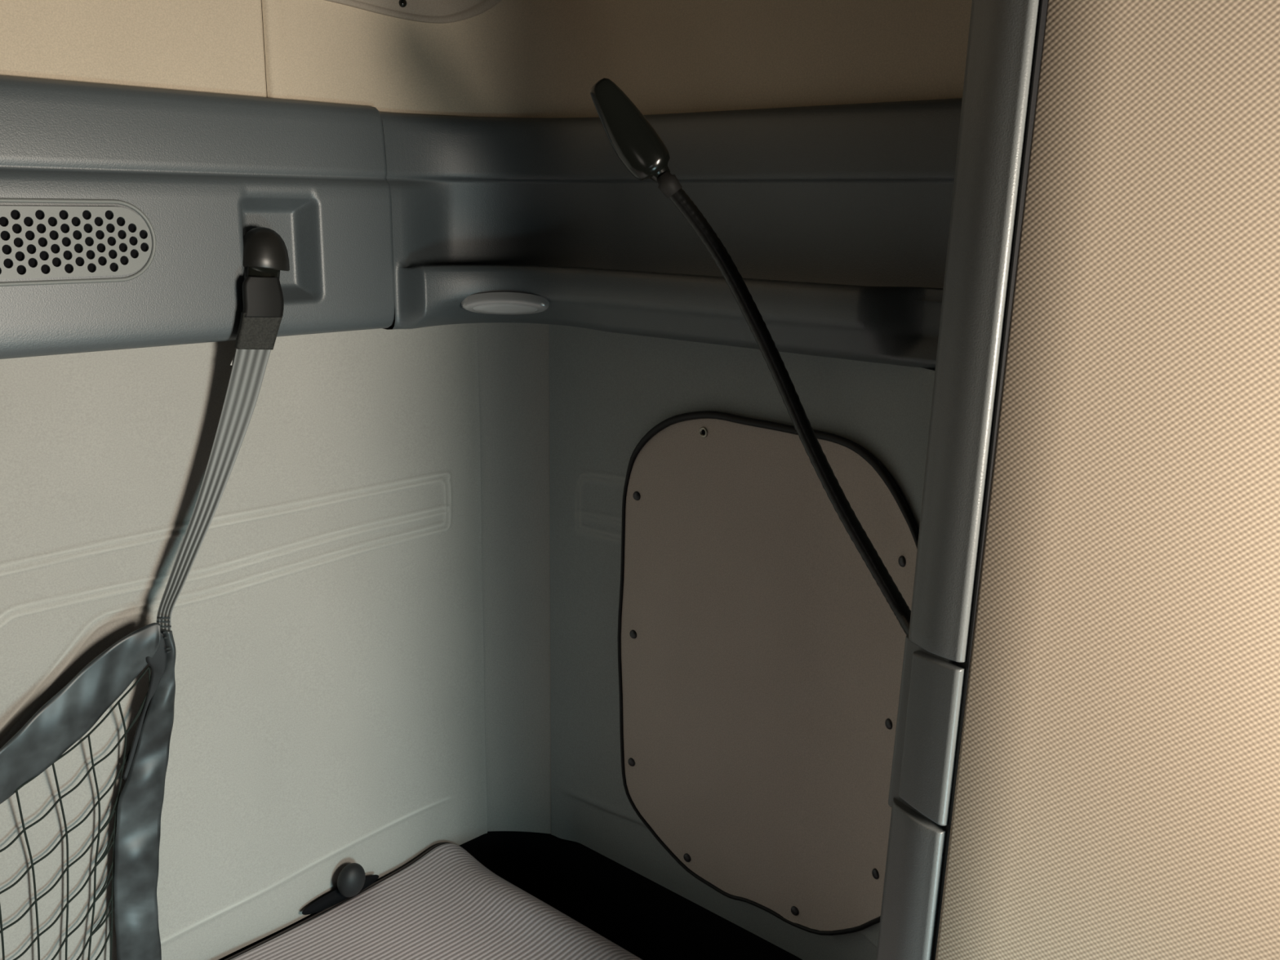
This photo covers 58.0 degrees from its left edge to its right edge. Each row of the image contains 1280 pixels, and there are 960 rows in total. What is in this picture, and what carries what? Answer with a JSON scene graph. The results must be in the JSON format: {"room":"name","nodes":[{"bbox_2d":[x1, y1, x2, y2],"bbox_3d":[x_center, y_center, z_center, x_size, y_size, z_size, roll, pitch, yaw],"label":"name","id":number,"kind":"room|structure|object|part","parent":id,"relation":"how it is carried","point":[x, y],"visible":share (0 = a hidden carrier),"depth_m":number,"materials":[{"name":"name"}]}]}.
{"room":"vehicle interior","nodes":[
{"label":"vehicle interior","id":0,"kind":"room"},
{"bbox_2d":[0,0,487,959],"bbox_3d":[-0.827,-0.072,0.775,0.016,1.463,1.842,13,18,41],"label":"wall","id":1,"kind":"structure","parent":0,"point":[326,620],"depth_m":1.27,"materials":[{"name":"grey plastic"}]},
{"bbox_2d":[0,75,395,359],"bbox_3d":[-0.852,-0.154,0.680,0.051,0.243,1.698,13,18,41],"label":"wall trim panel","id":2,"kind":"object","parent":1,"relation":"attached to","point":[131,217],"visible":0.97,"depth_m":1.11,"materials":[{"name":"grey plastic"}]},
{"bbox_2d":[0,198,155,286],"bbox_3d":[-0.604,-0.192,0.936,0.004,0.075,0.433,13,18,41],"label":"speaker grille","id":3,"kind":"object","parent":2,"relation":"attached to","point":[44,242],"depth_m":1.04,"materials":[{"name":"black plastic"}]},
{"bbox_2d":[0,266,284,959],"bbox_3d":[-0.557,0.192,1.102,0.513,0.782,0.037,-12,19,-43],"label":"safety net","id":4,"kind":"object","parent":2,"relation":"hanging from","point":[71,713],"visible":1,"depth_m":1.17,"materials":[{"name":"grey fabric"}]},
{"bbox_2d":[261,0,267,97],"bbox_3d":[-0.383,-0.617,1.137,0.001,0.560,0.040,13,18,41],"label":"trim","id":5,"kind":"structure","parent":1,"relation":"attached to","point":[261,0],"depth_m":1.18,"materials":[{"name":"grey fabric"}]},
{"bbox_2d":[302,862,378,915],"bbox_3d":[-0.362,0.499,1.420,0.027,0.052,0.110,13,18,41],"label":"knob","id":6,"kind":"object","parent":1,"relation":"attached to","point":[352,879],"visible":1,"depth_m":1.42,"materials":[{"name":"black plastic"}]},
{"bbox_2d":[218,835,480,959],"bbox_3d":[-0.848,0.923,1.017,0.001,0.607,1.840,13,18,41],"label":"baseboard","id":7,"kind":"structure","parent":1,"relation":"attached to","point":[473,846],"depth_m":1.49,"materials":[{"name":"black"}]},
{"bbox_2d":[477,322,551,834],"bbox_3d":[-0.163,0.134,1.522,0.092,0.733,0.004,1,13,2],"label":"wall","id":8,"kind":"structure","parent":0,"point":[513,357],"depth_m":1.52,"materials":[{"name":"grey plastic"}]},
{"bbox_2d":[262,0,972,155],"bbox_3d":[0.295,-0.557,0.929,1.388,0.560,0.276,8,15,28],"label":"wall","id":9,"kind":"structure","parent":0,"point":[513,58],"depth_m":1.23,"materials":[{"name":"beige fabric"}]},
{"bbox_2d":[324,0,502,23],"bbox_3d":[-0.261,-0.563,1.248,0.274,0.117,0.041,-8,16,-32],"label":"panel","id":10,"kind":"object","parent":9,"relation":"attached to","point":[434,11],"depth_m":1.29,"materials":[{"name":"beige fabric"}]},
{"bbox_2d":[549,324,934,959],"bbox_3d":[0.134,0.213,1.260,0.112,0.710,0.726,-8,16,-34],"label":"wall","id":11,"kind":"structure","parent":0,"point":[607,390],"depth_m":1.42,"materials":[{"name":"grey plastic"}]},
{"bbox_2d":[480,831,802,959],"bbox_3d":[0.079,0.839,1.429,0.136,0.607,0.799,-11,18,-41],"label":"baseboard","id":12,"kind":"structure","parent":11,"relation":"attached to","point":[651,921],"depth_m":1.55,"materials":[{"name":"black"}]},
{"bbox_2d":[379,97,962,369],"bbox_3d":[0.069,-0.262,1.206,0.747,0.240,0.192,8,15,28],"label":"corner shelf","id":13,"kind":"object","parent":11,"relation":"attached to","point":[834,220],"visible":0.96,"depth_m":1.22,"materials":[{"name":"grey plastic"}]},
{"bbox_2d":[461,292,550,314],"bbox_3d":[-0.156,-0.205,1.340,0.103,0.028,0.030,0,13,-2],"label":"recessed light","id":14,"kind":"object","parent":13,"relation":"attached to","point":[472,303],"depth_m":1.33,"materials":[{"name":"grey plastic"}]},
{"bbox_2d":[590,77,911,635],"bbox_3d":[0.140,-0.082,0.997,0.376,0.509,0.080,7,15,24],"label":"reading lamp","id":15,"kind":"object","parent":11,"relation":"attached to","point":[634,140],"visible":0.87,"depth_m":1.01,"materials":[{"name":"black plastic"}]},
{"bbox_2d":[617,410,919,935],"bbox_3d":[0.137,0.225,1.276,0.045,0.586,0.467,-10,17,-38],"label":"access panel","id":16,"kind":"object","parent":11,"relation":"attached to","point":[761,655],"visible":0.93,"depth_m":1.29,"materials":[{"name":"beige plastic"}]},
{"bbox_2d":[875,0,1048,959],"bbox_3d":[0.258,0.111,0.872,0.101,1.313,0.166,13,18,41],"label":"trim","id":17,"kind":"structure","parent":11,"relation":"attached to","point":[1006,37],"depth_m":0.78,"materials":[{"name":"grey plastic"}]},
{"bbox_3d":[0.213,0.499,0.938,0.052,0.526,0.074,-8,16,-32],"label":"trim","id":18,"kind":"part","parent":17,"relation":"part of","materials":[{"name":"grey plastic"}]},
{"bbox_3d":[0.225,0.185,0.866,0.050,0.141,0.054,-8,16,-32],"label":"flap frame","id":19,"kind":"part","parent":17,"relation":"part of","materials":[{"name":"grey plastic"}]},
{"bbox_3d":[0.235,-0.198,0.751,0.052,0.656,0.077,-8,16,-32],"label":"trim","id":20,"kind":"part","parent":17,"relation":"part of","materials":[{"name":"grey plastic"}]},
{"bbox_2d":[935,0,1279,959],"bbox_3d":[0.632,0.178,0.508,1.035,1.230,0.020,11,17,36],"label":"woven panel","id":21,"kind":"object","parent":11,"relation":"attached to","point":[1117,795],"visible":1,"depth_m":0.71,"materials":[{"name":"beige fabric"}]},
{"bbox_3d":[-0.085,1.389,0.465,2.020,0.020,1.920,13,18,41],"label":"floor","id":22,"kind":"structure","parent":0,"visible":0},
{"bbox_3d":[-0.338,1.012,0.969,0.778,0.472,1.328,13,18,41],"label":"bunk base","id":23,"kind":"object","parent":22,"relation":"on","visible":0},
{"bbox_2d":[224,842,643,959],"bbox_3d":[-0.359,0.705,0.930,0.754,0.146,1.179,13,18,41],"label":"mattress","id":24,"kind":"object","parent":23,"relation":"on","point":[444,904],"visible":1,"depth_m":1.39,"materials":[{"name":"fabric"}]}
]}

